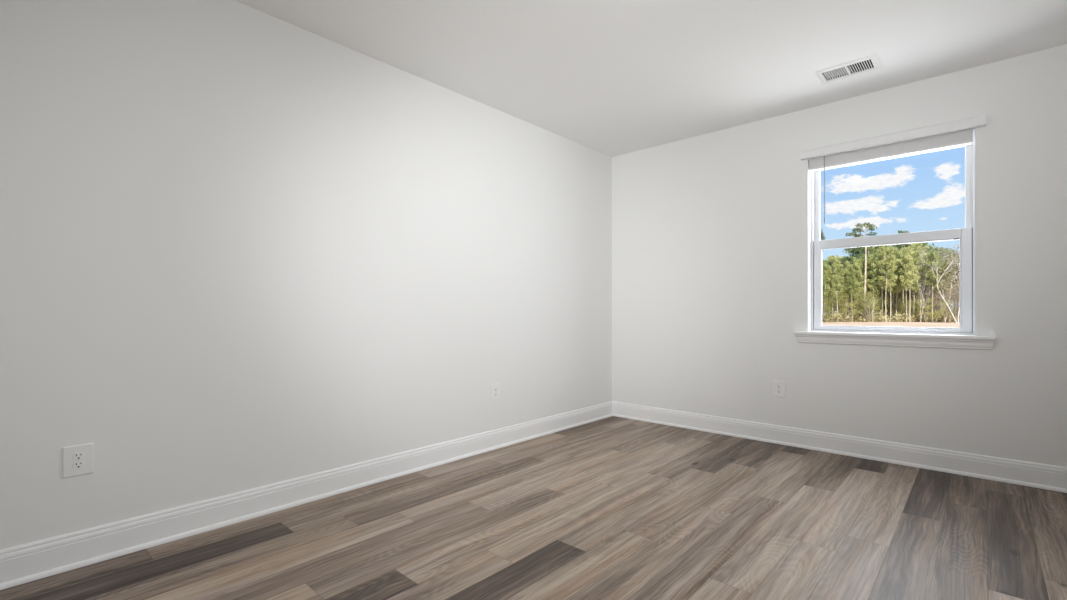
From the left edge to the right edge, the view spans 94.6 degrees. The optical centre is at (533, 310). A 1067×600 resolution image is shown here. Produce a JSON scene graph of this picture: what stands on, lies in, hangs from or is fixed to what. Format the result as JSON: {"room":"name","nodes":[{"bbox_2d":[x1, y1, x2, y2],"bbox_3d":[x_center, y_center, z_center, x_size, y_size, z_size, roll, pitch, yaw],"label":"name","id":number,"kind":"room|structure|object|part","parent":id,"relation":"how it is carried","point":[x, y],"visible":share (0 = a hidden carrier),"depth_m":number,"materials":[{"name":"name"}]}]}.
{"room":"empty bedroom","nodes":[
{"label":"empty bedroom","id":0,"kind":"room"},
{"bbox_2d":[0,0,611,549],"bbox_3d":[-1.200,-0.275,2.636,0.150,2.560,5.900,0,0,42],"label":"wall","id":1,"kind":"structure","parent":0,"point":[243,247],"depth_m":2.36,"materials":[{"name":"white paint"}]},
{"bbox_2d":[62,443,93,477],"bbox_3d":[-1.760,0.578,1.903,0.009,0.118,0.089,0,0,42],"label":"wall outlet","id":2,"kind":"object","parent":1,"relation":"attached to","point":[77,460],"visible":1,"depth_m":1.90,"materials":[{"name":"white plastic"}]},
{"bbox_2d":[73,461,84,468],"bbox_3d":[-1.758,0.595,1.901,0.003,0.027,0.034,0,0,42],"label":"receptacle","id":3,"kind":"object","parent":2,"relation":"attached to","point":[76,464],"depth_m":1.90,"materials":[{"name":"white plastic"}]},
{"bbox_2d":[73,452,84,459],"bbox_3d":[-1.758,0.561,1.901,0.003,0.027,0.034,0,0,42],"label":"receptacle","id":4,"kind":"object","parent":2,"relation":"attached to","point":[76,455],"depth_m":1.90,"materials":[{"name":"white plastic"}]},
{"bbox_2d":[0,401,612,589],"bbox_3d":[-1.134,0.918,2.576,0.027,0.133,5.600,0,0,42],"label":"baseboard","id":5,"kind":"structure","parent":1,"relation":"attached to","point":[21,564],"depth_m":2.30,"materials":[{"name":"white"}]},
{"bbox_2d":[490,383,499,400],"bbox_3d":[-0.273,0.581,3.534,0.009,0.118,0.089,0,0,42],"label":"wall outlet","id":6,"kind":"object","parent":1,"relation":"attached to","point":[494,388],"visible":1,"depth_m":3.53,"materials":[{"name":"white plastic"}]},
{"bbox_2d":[0,416,1066,599],"bbox_3d":[0.408,1.015,1.171,4.200,0.060,5.600,0,0,42],"label":"floor","id":7,"kind":"structure","parent":0,"point":[613,507],"depth_m":2.15,"materials":[{"name":"wood"}]},
{"bbox_2d":[235,0,1066,156],"bbox_3d":[0.408,-1.505,1.171,4.200,0.100,5.600,0,0,42],"label":"ceiling","id":8,"kind":"structure","parent":0,"point":[612,78],"depth_m":2.70,"materials":[{"name":"white paint"}]},
{"bbox_2d":[815,53,882,83],"bbox_3d":[1.897,-1.578,2.964,0.318,0.262,0.211,0,0,42],"label":"ceiling vent","id":9,"kind":"object","parent":8,"relation":"in","point":[872,62],"visible":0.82,"depth_m":2.97,"materials":[{"name":"white metal"}]},
{"bbox_2d":[612,44,1066,466],"bbox_3d":[2.345,-0.275,3.296,4.200,2.560,0.150,0,0,42],"label":"wall","id":10,"kind":"structure","parent":0,"point":[711,232],"depth_m":3.47,"materials":[{"name":"white paint"}]},
{"bbox_2d":[773,380,785,396],"bbox_3d":[1.827,0.580,3.660,0.089,0.118,0.009,0,0,42],"label":"wall outlet","id":11,"kind":"object","parent":10,"relation":"attached to","point":[779,387],"visible":1,"depth_m":3.66,"materials":[{"name":"white plastic"}]},
{"bbox_2d":[612,401,1066,492],"bbox_3d":[2.285,0.918,3.230,4.200,0.133,0.027,0,0,42],"label":"baseboard","id":12,"kind":"structure","parent":10,"relation":"attached to","point":[1031,474],"depth_m":3.27,"materials":[{"name":"white"}]},
{"bbox_2d":[794,128,994,349],"bbox_3d":[2.343,-0.446,3.274,1.063,1.347,0.204,0,0,42],"label":"window","id":13,"kind":"structure","parent":10,"relation":"in","point":[964,337],"depth_m":3.15,"materials":[{"name":"white plastic"}]},
{"bbox_3d":[2.390,-0.783,3.328,0.864,0.612,0.024,0,0,42],"label":"sash","id":14,"kind":"part","parent":13,"relation":"part of","materials":[{"name":"white plastic"}]},
{"bbox_3d":[2.370,-0.189,3.306,0.860,0.644,0.028,0,0,42],"label":"sash","id":15,"kind":"part","parent":13,"relation":"part of","materials":[{"name":"white plastic"}]},
{"bbox_2d":[801,115,985,222],"bbox_3d":[2.310,-0.884,3.235,0.982,0.538,0.090,0,0,42],"label":"window blind","id":16,"kind":"object","parent":13,"relation":"attached to","point":[957,133],"visible":1,"depth_m":3.18,"materials":[{"name":"white"}]},
{"bbox_3d":[2.320,-1.016,3.256,0.875,0.013,0.046,0,0,42],"label":"rail","id":17,"kind":"part","parent":16,"relation":"part of","materials":[{"name":"white"}]},
{"bbox_3d":[2.316,0.158,3.244,1.063,0.021,0.124,0,0,42],"label":"sill","id":18,"kind":"part","parent":13,"relation":"part of","materials":[{"name":"white paint"}]},
{"label":"outside","id":19,"kind":"structure","parent":0,"visible":0},
{"bbox_2d":[822,319,959,334],"bbox_3d":[58.102,1.332,67.593,220.000,0.194,170.000,0,0,42],"label":"ground","id":20,"kind":"structure","parent":19,"point":[941,324],"depth_m":48.68,"materials":[{"name":"soil"}]},
{"bbox_2d":[820,228,825,252],"bbox_3d":[37.912,-4.853,66.195,2.529,12.543,2.246,0,0,-32],"label":"pine tree","id":21,"kind":"object","parent":20,"relation":"on","point":[821,230],"visible":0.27,"depth_m":65.95,"materials":[{"name":"green plant"}]},
{"bbox_2d":[822,262,831,311],"bbox_3d":[35.497,-2.313,59.876,1.573,7.460,1.660,0,0,43],"label":"pine tree","id":22,"kind":"object","parent":20,"relation":"on","point":[825,269],"visible":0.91,"depth_m":59.70,"materials":[{"name":"green plant"}]},
{"bbox_2d":[822,291,833,321],"bbox_3d":[34.777,-0.466,59.096,2.460,3.775,2.488,0,0,1],"label":"sapling","id":23,"kind":"object","parent":20,"relation":"on","point":[827,303],"visible":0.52,"depth_m":58.81,"materials":[{"name":"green plant"}]},
{"bbox_2d":[822,260,833,321],"bbox_3d":[36.607,-2.495,61.107,1.649,7.823,1.740,0,0,-20],"label":"pine tree","id":24,"kind":"object","parent":20,"relation":"on","point":[829,261],"visible":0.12,"depth_m":60.99,"materials":[{"name":"green plant"}]},
{"bbox_2d":[826,256,840,316],"bbox_3d":[36.534,-2.715,60.082,1.673,8.265,1.646,0,0,27],"label":"pine tree","id":25,"kind":"object","parent":20,"relation":"on","point":[833,259],"visible":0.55,"depth_m":59.92,"materials":[{"name":"green plant"}]},
{"bbox_2d":[822,284,847,321],"bbox_3d":[37.783,-1.314,62.243,3.609,5.476,3.568,0,0,8],"label":"sapling","id":26,"kind":"object","parent":20,"relation":"on","point":[822,284],"visible":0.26,"depth_m":62.14,"materials":[{"name":"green plant"}]},
{"bbox_2d":[831,267,843,320],"bbox_3d":[36.364,-1.970,58.941,1.349,6.774,1.371,0,0,-42],"label":"pine tree","id":27,"kind":"object","parent":20,"relation":"on","point":[835,276],"visible":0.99,"depth_m":58.89,"materials":[{"name":"green plant"}]},
{"bbox_2d":[830,288,849,320],"bbox_3d":[37.159,-0.810,59.844,3.107,4.465,3.369,0,0,-8],"label":"sapling","id":28,"kind":"object","parent":20,"relation":"on","point":[842,296],"visible":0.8,"depth_m":59.60,"materials":[{"name":"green plant"}]},
{"bbox_2d":[838,264,846,313],"bbox_3d":[39.379,-2.319,63.021,1.659,7.473,1.613,0,0,-14],"label":"pine tree","id":29,"kind":"object","parent":20,"relation":"on","point":[840,265],"visible":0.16,"depth_m":62.78,"materials":[{"name":"green plant"}]},
{"bbox_2d":[833,257,854,320],"bbox_3d":[40.618,-2.841,64.153,3.199,8.519,3.148,0,0,-15],"label":"pine tree","id":30,"kind":"object","parent":20,"relation":"on","point":[846,259],"visible":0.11,"depth_m":63.93,"materials":[{"name":"green plant"}]},
{"bbox_2d":[839,268,849,297],"bbox_3d":[38.004,-1.918,59.989,1.439,6.670,1.480,0,0,11],"label":"pine tree","id":31,"kind":"object","parent":20,"relation":"on","point":[843,276],"visible":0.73,"depth_m":59.95,"materials":[{"name":"green plant"}]},
{"bbox_2d":[840,261,852,321],"bbox_3d":[39.563,-2.501,62.054,1.561,7.837,1.586,0,0,-23],"label":"pine tree","id":32,"kind":"object","parent":20,"relation":"on","point":[847,263],"visible":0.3,"depth_m":61.78,"materials":[{"name":"green plant"}]},
{"bbox_2d":[831,281,863,314],"bbox_3d":[39.978,-1.538,62.794,4.123,5.924,4.471,0,0,12],"label":"sapling","id":33,"kind":"object","parent":20,"relation":"on","point":[839,281],"visible":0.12,"depth_m":62.66,"materials":[{"name":"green plant"}]},
{"bbox_2d":[840,293,858,321],"bbox_3d":[38.211,-0.563,59.258,2.008,3.967,2.336,0,0,-10],"label":"sapling","id":34,"kind":"object","parent":20,"relation":"on","point":[850,304],"visible":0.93,"depth_m":59.16,"materials":[{"name":"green plant"}]},
{"bbox_2d":[843,266,858,321],"bbox_3d":[38.078,-1.958,58.906,1.552,6.753,1.432,0,0,3],"label":"pine tree","id":35,"kind":"object","parent":20,"relation":"on","point":[851,278],"visible":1,"depth_m":58.92,"materials":[{"name":"green plant"}]},
{"bbox_2d":[844,248,857,257],"bbox_3d":[59.007,-5.981,89.034,7.159,14.811,7.586,0,0,39],"label":"pine tree","id":36,"kind":"object","parent":20,"relation":"on","point":[846,248],"visible":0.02,"depth_m":90.10,"materials":[{"name":"green plant"}]},
{"bbox_2d":[845,247,864,318],"bbox_3d":[54.090,-5.206,80.911,6.574,13.265,6.877,0,0,33],"label":"pine tree","id":37,"kind":"object","parent":20,"relation":"on","point":[857,250],"visible":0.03,"depth_m":80.81,"materials":[{"name":"green plant"}]},
{"bbox_2d":[852,260,866,321],"bbox_3d":[39.512,-2.384,59.843,1.612,7.606,1.748,0,0,21],"label":"pine tree","id":38,"kind":"object","parent":20,"relation":"on","point":[856,264],"visible":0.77,"depth_m":59.73,"materials":[{"name":"green plant"}]},
{"bbox_2d":[845,222,876,316],"bbox_3d":[40.098,-4.732,59.972,3.058,12.312,3.490,0,0,-27],"label":"pine tree","id":39,"kind":"object","parent":20,"relation":"on","point":[869,226],"visible":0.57,"depth_m":59.92,"materials":[{"name":"green plant"}]},
{"bbox_2d":[856,252,867,276],"bbox_3d":[49.848,-3.809,74.098,5.358,10.462,5.057,0,0,42],"label":"pine tree","id":40,"kind":"object","parent":20,"relation":"on","point":[862,253],"visible":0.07,"depth_m":73.75,"materials":[{"name":"green plant"}]},
{"bbox_2d":[855,256,869,318],"bbox_3d":[40.473,-2.756,60.928,1.857,8.347,1.760,0,0,-8],"label":"pine tree","id":41,"kind":"object","parent":20,"relation":"on","point":[861,259],"visible":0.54,"depth_m":60.64,"materials":[{"name":"green plant"}]},
{"bbox_2d":[854,293,872,318],"bbox_3d":[40.071,-0.440,59.685,2.191,3.721,1.883,0,0,13],"label":"sapling","id":42,"kind":"object","parent":20,"relation":"on","point":[869,293],"visible":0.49,"depth_m":59.51,"materials":[{"name":"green plant"}]},
{"bbox_2d":[850,284,881,321],"bbox_3d":[39.357,-0.937,58.165,3.076,4.720,3.111,0,0,14],"label":"sapling","id":43,"kind":"object","parent":20,"relation":"on","point":[861,297],"visible":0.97,"depth_m":58.03,"materials":[{"name":"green plant"}]},
{"bbox_2d":[858,246,875,306],"bbox_3d":[43.467,-3.689,64.091,2.068,10.216,2.035,0,0,-6],"label":"pine tree","id":44,"kind":"object","parent":20,"relation":"on","point":[867,247],"visible":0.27,"depth_m":63.97,"materials":[{"name":"green plant"}]},
{"bbox_2d":[856,256,886,320],"bbox_3d":[43.746,-2.893,63.772,4.504,8.631,3.980,0,0,-4],"label":"pine tree","id":45,"kind":"object","parent":20,"relation":"on","point":[867,256],"visible":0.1,"depth_m":63.63,"materials":[{"name":"green plant"}]},
{"bbox_2d":[866,253,878,321],"bbox_3d":[41.448,-2.842,59.929,1.725,8.520,1.697,0,0,-12],"label":"pine tree","id":46,"kind":"object","parent":20,"relation":"on","point":[870,262],"visible":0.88,"depth_m":59.79,"materials":[{"name":"green plant"}]},
{"bbox_2d":[862,287,887,319],"bbox_3d":[41.815,-0.687,60.142,2.934,4.216,3.182,0,0,20],"label":"sapling","id":47,"kind":"object","parent":20,"relation":"on","point":[877,301],"visible":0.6,"depth_m":59.92,"materials":[{"name":"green plant"}]},
{"bbox_2d":[866,247,884,312],"bbox_3d":[43.401,-3.332,61.975,2.108,9.499,2.050,0,0,1],"label":"pine tree","id":48,"kind":"object","parent":20,"relation":"on","point":[878,248],"visible":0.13,"depth_m":62.10,"materials":[{"name":"green plant"}]},
{"bbox_2d":[859,281,899,311],"bbox_3d":[44.686,-1.574,64.016,4.525,5.998,4.173,0,0,-3],"label":"sapling","id":49,"kind":"object","parent":20,"relation":"on","point":[886,291],"visible":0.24,"depth_m":63.22,"materials":[{"name":"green plant"}]},
{"bbox_2d":[867,286,891,309],"bbox_3d":[44.901,-1.545,63.524,3.005,5.937,3.495,0,0,-39],"label":"sapling","id":50,"kind":"object","parent":20,"relation":"on","point":[887,305],"visible":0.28,"depth_m":63.24,"materials":[{"name":"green plant"}]},
{"bbox_2d":[863,245,895,303],"bbox_3d":[49.854,-4.496,69.953,5.238,11.829,5.161,0,0,6],"label":"pine tree","id":51,"kind":"object","parent":20,"relation":"on","point":[880,245],"visible":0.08,"depth_m":69.57,"materials":[{"name":"green plant"}]},
{"bbox_2d":[871,250,892,318],"bbox_3d":[41.817,-3.010,58.996,1.911,8.855,1.966,0,0,-14],"label":"pine tree","id":52,"kind":"object","parent":20,"relation":"on","point":[881,285],"visible":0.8,"depth_m":58.94,"materials":[{"name":"green plant"}]},
{"bbox_2d":[875,245,896,321],"bbox_3d":[41.605,-3.270,57.839,1.976,9.375,2.086,0,0,3],"label":"pine tree","id":53,"kind":"object","parent":20,"relation":"on","point":[889,272],"visible":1,"depth_m":57.89,"materials":[{"name":"green plant"}]},
{"bbox_2d":[883,256,897,320],"bbox_3d":[42.803,-2.720,58.919,1.675,8.276,1.648,0,0,26],"label":"pine tree","id":54,"kind":"object","parent":20,"relation":"on","point":[895,267],"visible":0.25,"depth_m":58.84,"materials":[{"name":"green plant"}]},
{"bbox_2d":[822,304,959,321],"bbox_3d":[49.689,-0.028,69.801,43.328,3.973,55.384,0,0,42],"label":"undergrowth","id":55,"kind":"object","parent":20,"relation":"on","point":[900,318],"visible":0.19,"depth_m":59.31,"materials":[{"name":"green plant"}]},
{"bbox_2d":[884,294,904,317],"bbox_3d":[47.480,-0.793,65.229,2.921,4.432,2.888,0,0,-43],"label":"sapling","id":56,"kind":"object","parent":20,"relation":"on","point":[894,294],"visible":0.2,"depth_m":64.78,"materials":[{"name":"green plant"}]},
{"bbox_2d":[886,293,905,321],"bbox_3d":[45.019,-0.507,61.059,2.513,3.856,2.541,0,0,-43],"label":"sapling","id":57,"kind":"object","parent":20,"relation":"on","point":[900,301],"visible":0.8,"depth_m":60.95,"materials":[{"name":"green plant"}]},
{"bbox_2d":[891,260,904,321],"bbox_3d":[44.263,-2.431,60.022,1.708,7.697,1.661,0,0,-38],"label":"pine tree","id":58,"kind":"object","parent":20,"relation":"on","point":[897,262],"visible":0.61,"depth_m":59.93,"materials":[{"name":"green plant"}]},
{"bbox_2d":[891,247,904,321],"bbox_3d":[44.766,-3.274,61.075,2.157,9.386,1.990,0,0,21],"label":"pine tree","id":59,"kind":"object","parent":20,"relation":"on","point":[896,252],"visible":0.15,"depth_m":60.74,"materials":[{"name":"green plant"}]},
{"bbox_2d":[891,230,910,249],"bbox_3d":[50.858,-4.881,68.111,2.838,12.600,2.650,0,0,-12],"label":"pine tree","id":60,"kind":"object","parent":20,"relation":"on","point":[901,231],"visible":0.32,"depth_m":67.61,"materials":[{"name":"green plant"}]},
{"bbox_2d":[888,286,919,313],"bbox_3d":[47.450,-1.503,63.492,2.962,5.853,3.446,0,0,-36],"label":"sapling","id":61,"kind":"object","parent":20,"relation":"on","point":[895,286],"visible":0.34,"depth_m":63.14,"materials":[{"name":"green plant"}]},
{"bbox_2d":[896,250,911,313],"bbox_3d":[45.838,-3.209,60.815,1.962,9.257,2.128,0,0,17],"label":"pine tree","id":62,"kind":"object","parent":20,"relation":"on","point":[901,250],"visible":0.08,"depth_m":60.92,"materials":[{"name":"green plant"}]},
{"bbox_2d":[894,286,915,311],"bbox_3d":[48.115,-3.031,64.703,4.470,8.903,4.228,0,0,20],"label":"pine tree","id":63,"kind":"object","parent":20,"relation":"on","point":[900,293],"visible":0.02,"depth_m":64.25,"materials":[{"name":"green plant"}]},
{"bbox_2d":[895,252,915,321],"bbox_3d":[44.792,-2.896,59.096,1.919,8.626,1.818,0,0,-18],"label":"pine tree","id":64,"kind":"object","parent":20,"relation":"on","point":[901,260],"visible":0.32,"depth_m":59.12,"materials":[{"name":"green plant"}]},
{"bbox_2d":[898,299,915,319],"bbox_3d":[45.351,-0.191,59.896,2.243,3.223,2.432,0,0,-22],"label":"sapling","id":65,"kind":"object","parent":20,"relation":"on","point":[903,306],"visible":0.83,"depth_m":59.83,"materials":[{"name":"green plant"}]},
{"bbox_2d":[898,243,919,321],"bbox_3d":[43.495,-3.262,57.115,1.973,9.360,2.082,0,0,-27],"label":"pine tree","id":66,"kind":"object","parent":20,"relation":"on","point":[907,257],"visible":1,"depth_m":56.84,"materials":[{"name":"green plant"}]},
{"bbox_2d":[908,256,923,321],"bbox_3d":[46.460,-2.651,59.944,1.647,8.138,1.621,0,0,-25],"label":"pine tree","id":67,"kind":"object","parent":20,"relation":"on","point":[915,260],"visible":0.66,"depth_m":59.66,"materials":[{"name":"green plant"}]},
{"bbox_2d":[909,304,923,319],"bbox_3d":[46.612,0.148,60.106,1.675,2.542,1.656,0,0,13],"label":"sapling","id":68,"kind":"object","parent":20,"relation":"on","point":[916,311],"visible":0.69,"depth_m":59.95,"materials":[{"name":"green plant"}]},
{"bbox_2d":[909,289,924,314],"bbox_3d":[50.728,-1.262,64.787,3.783,5.371,4.013,0,0,-11],"label":"sapling","id":69,"kind":"object","parent":20,"relation":"on","point":[921,289],"visible":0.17,"depth_m":64.59,"materials":[{"name":"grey plant"}]},
{"bbox_2d":[910,242,927,320],"bbox_3d":[48.337,-3.729,61.972,2.285,10.295,2.222,0,0,-43],"label":"pine tree","id":70,"kind":"object","parent":20,"relation":"on","point":[917,245],"visible":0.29,"depth_m":61.84,"materials":[{"name":"green plant"}]},
{"bbox_2d":[910,245,931,320],"bbox_3d":[51.104,-3.690,64.909,4.523,10.215,4.457,0,0,41],"label":"pine tree","id":71,"kind":"object","parent":20,"relation":"on","point":[923,247],"visible":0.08,"depth_m":64.69,"materials":[{"name":"green plant"}]},
{"bbox_2d":[908,282,934,315],"bbox_3d":[50.596,-1.651,63.718,4.054,6.152,4.008,0,0,5],"label":"sapling","id":72,"kind":"object","parent":20,"relation":"on","point":[924,282],"visible":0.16,"depth_m":63.56,"materials":[{"name":"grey plant"}]},
{"bbox_2d":[914,272,929,317],"bbox_3d":[45.206,-2.168,56.862,2.182,7.192,2.211,0,0,-37],"label":"bare tree","id":73,"kind":"object","parent":20,"relation":"on","point":[916,272],"visible":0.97,"depth_m":56.83,"materials":[{"name":"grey plant"}]},
{"bbox_2d":[914,296,934,321],"bbox_3d":[46.401,-0.266,58.281,1.707,3.372,1.985,0,0,-30],"label":"sapling","id":74,"kind":"object","parent":20,"relation":"on","point":[919,303],"visible":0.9,"depth_m":58.23,"materials":[{"name":"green plant"}]},
{"bbox_2d":[905,267,944,318],"bbox_3d":[48.696,-2.271,60.800,4.358,7.396,4.947,0,0,13],"label":"tree","id":75,"kind":"object","parent":20,"relation":"on","point":[921,267],"visible":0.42,"depth_m":60.83,"materials":[{"name":"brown plant"}]},
{"bbox_2d":[922,250,943,321],"bbox_3d":[47.112,-2.893,57.864,1.828,8.625,1.982,0,0,-2],"label":"pine tree","id":76,"kind":"object","parent":20,"relation":"on","point":[928,268],"visible":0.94,"depth_m":57.92,"materials":[{"name":"green plant"}]},
{"bbox_2d":[910,249,957,321],"bbox_3d":[48.893,-2.996,59.881,5.415,8.848,5.296,0,0,-20],"label":"tree","id":77,"kind":"object","parent":20,"relation":"on","point":[926,288],"visible":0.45,"depth_m":59.63,"materials":[{"name":"grey plant"}]},
{"bbox_2d":[910,243,959,321],"bbox_3d":[51.206,-3.927,62.413,7.097,10.718,6.597,0,0,-34],"label":"tree","id":78,"kind":"object","parent":20,"relation":"on","point":[943,258],"visible":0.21,"depth_m":61.61,"materials":[{"name":"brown plant"}]},
{"bbox_2d":[919,278,950,321],"bbox_3d":[48.259,-1.445,59.110,3.351,5.740,3.677,0,0,45],"label":"tree","id":79,"kind":"object","parent":20,"relation":"on","point":[945,278],"visible":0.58,"depth_m":58.98,"materials":[{"name":"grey plant"}]},
{"bbox_2d":[928,308,945,321],"bbox_3d":[46.694,0.443,56.971,1.471,1.950,1.357,0,0,27],"label":"sapling","id":80,"kind":"object","parent":20,"relation":"on","point":[937,312],"visible":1,"depth_m":56.95,"materials":[{"name":"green plant"}]},
{"bbox_2d":[930,257,944,321],"bbox_3d":[49.181,-2.699,59.987,1.832,8.233,1.736,0,0,16],"label":"pine tree","id":81,"kind":"object","parent":20,"relation":"on","point":[938,261],"visible":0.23,"depth_m":59.74,"materials":[{"name":"green plant"}]},
{"bbox_2d":[916,243,959,320],"bbox_3d":[50.338,-3.759,60.085,6.652,10.383,6.062,0,0,-10],"label":"tree","id":82,"kind":"object","parent":20,"relation":"on","point":[916,243],"visible":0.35,"depth_m":59.79,"materials":[{"name":"grey plant"}]},
{"bbox_2d":[919,248,959,322],"bbox_3d":[46.862,-3.556,54.248,9.420,9.982,3.773,0,0,-22],"label":"bare tree","id":83,"kind":"object","parent":20,"relation":"on","point":[959,248],"visible":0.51,"depth_m":54.06,"materials":[{"name":"grey plant"}]},
{"bbox_2d":[931,247,949,257],"bbox_3d":[63.833,-4.348,78.207,5.986,11.546,5.722,0,0,0],"label":"pine tree","id":84,"kind":"object","parent":20,"relation":"on","point":[934,248],"visible":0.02,"depth_m":77.37,"materials":[{"name":"green plant"}]},
{"bbox_2d":[926,272,959,322],"bbox_3d":[48.624,-1.865,57.805,3.879,6.582,4.403,0,0,21],"label":"tree","id":85,"kind":"object","parent":20,"relation":"on","point":[950,289],"visible":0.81,"depth_m":57.74,"materials":[{"name":"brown plant"}]},
{"bbox_2d":[935,261,950,321],"bbox_3d":[49.149,-2.332,59.147,1.590,7.502,1.724,0,0,15],"label":"pine tree","id":86,"kind":"object","parent":20,"relation":"on","point":[944,263],"visible":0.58,"depth_m":58.81,"materials":[{"name":"green plant"}]},
{"bbox_2d":[938,297,953,321],"bbox_3d":[47.984,-0.115,57.084,1.807,3.069,1.553,0,0,-37],"label":"sapling","id":87,"kind":"object","parent":20,"relation":"on","point":[946,307],"visible":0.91,"depth_m":57.01,"materials":[{"name":"grey plant"}]},
{"bbox_2d":[940,245,959,313],"bbox_3d":[53.331,-3.635,61.294,6.691,10.130,6.426,0,0,0],"label":"tree","id":88,"kind":"object","parent":20,"relation":"on","point":[954,245],"visible":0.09,"depth_m":60.92,"materials":[{"name":"grey plant"}]},
{"bbox_2d":[945,283,959,322],"bbox_3d":[49.222,-1.013,57.133,2.915,4.870,2.980,0,0,31],"label":"tree","id":89,"kind":"object","parent":20,"relation":"on","point":[955,297],"visible":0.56,"depth_m":56.87,"materials":[{"name":"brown plant"}]},
{"bbox_2d":[945,266,959,298],"bbox_3d":[51.254,-2.517,58.038,5.278,7.889,4.650,0,0,43],"label":"tree","id":90,"kind":"object","parent":20,"relation":"on","point":[959,266],"visible":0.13,"depth_m":58.16,"materials":[{"name":"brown plant"}]},
{"bbox_2d":[946,261,959,313],"bbox_3d":[54.339,-2.615,64.669,3.008,8.065,3.021,0,0,19],"label":"pine tree","id":91,"kind":"object","parent":20,"relation":"on","point":[946,261],"visible":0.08,"depth_m":63.86,"materials":[{"name":"green plant"}]}
]}

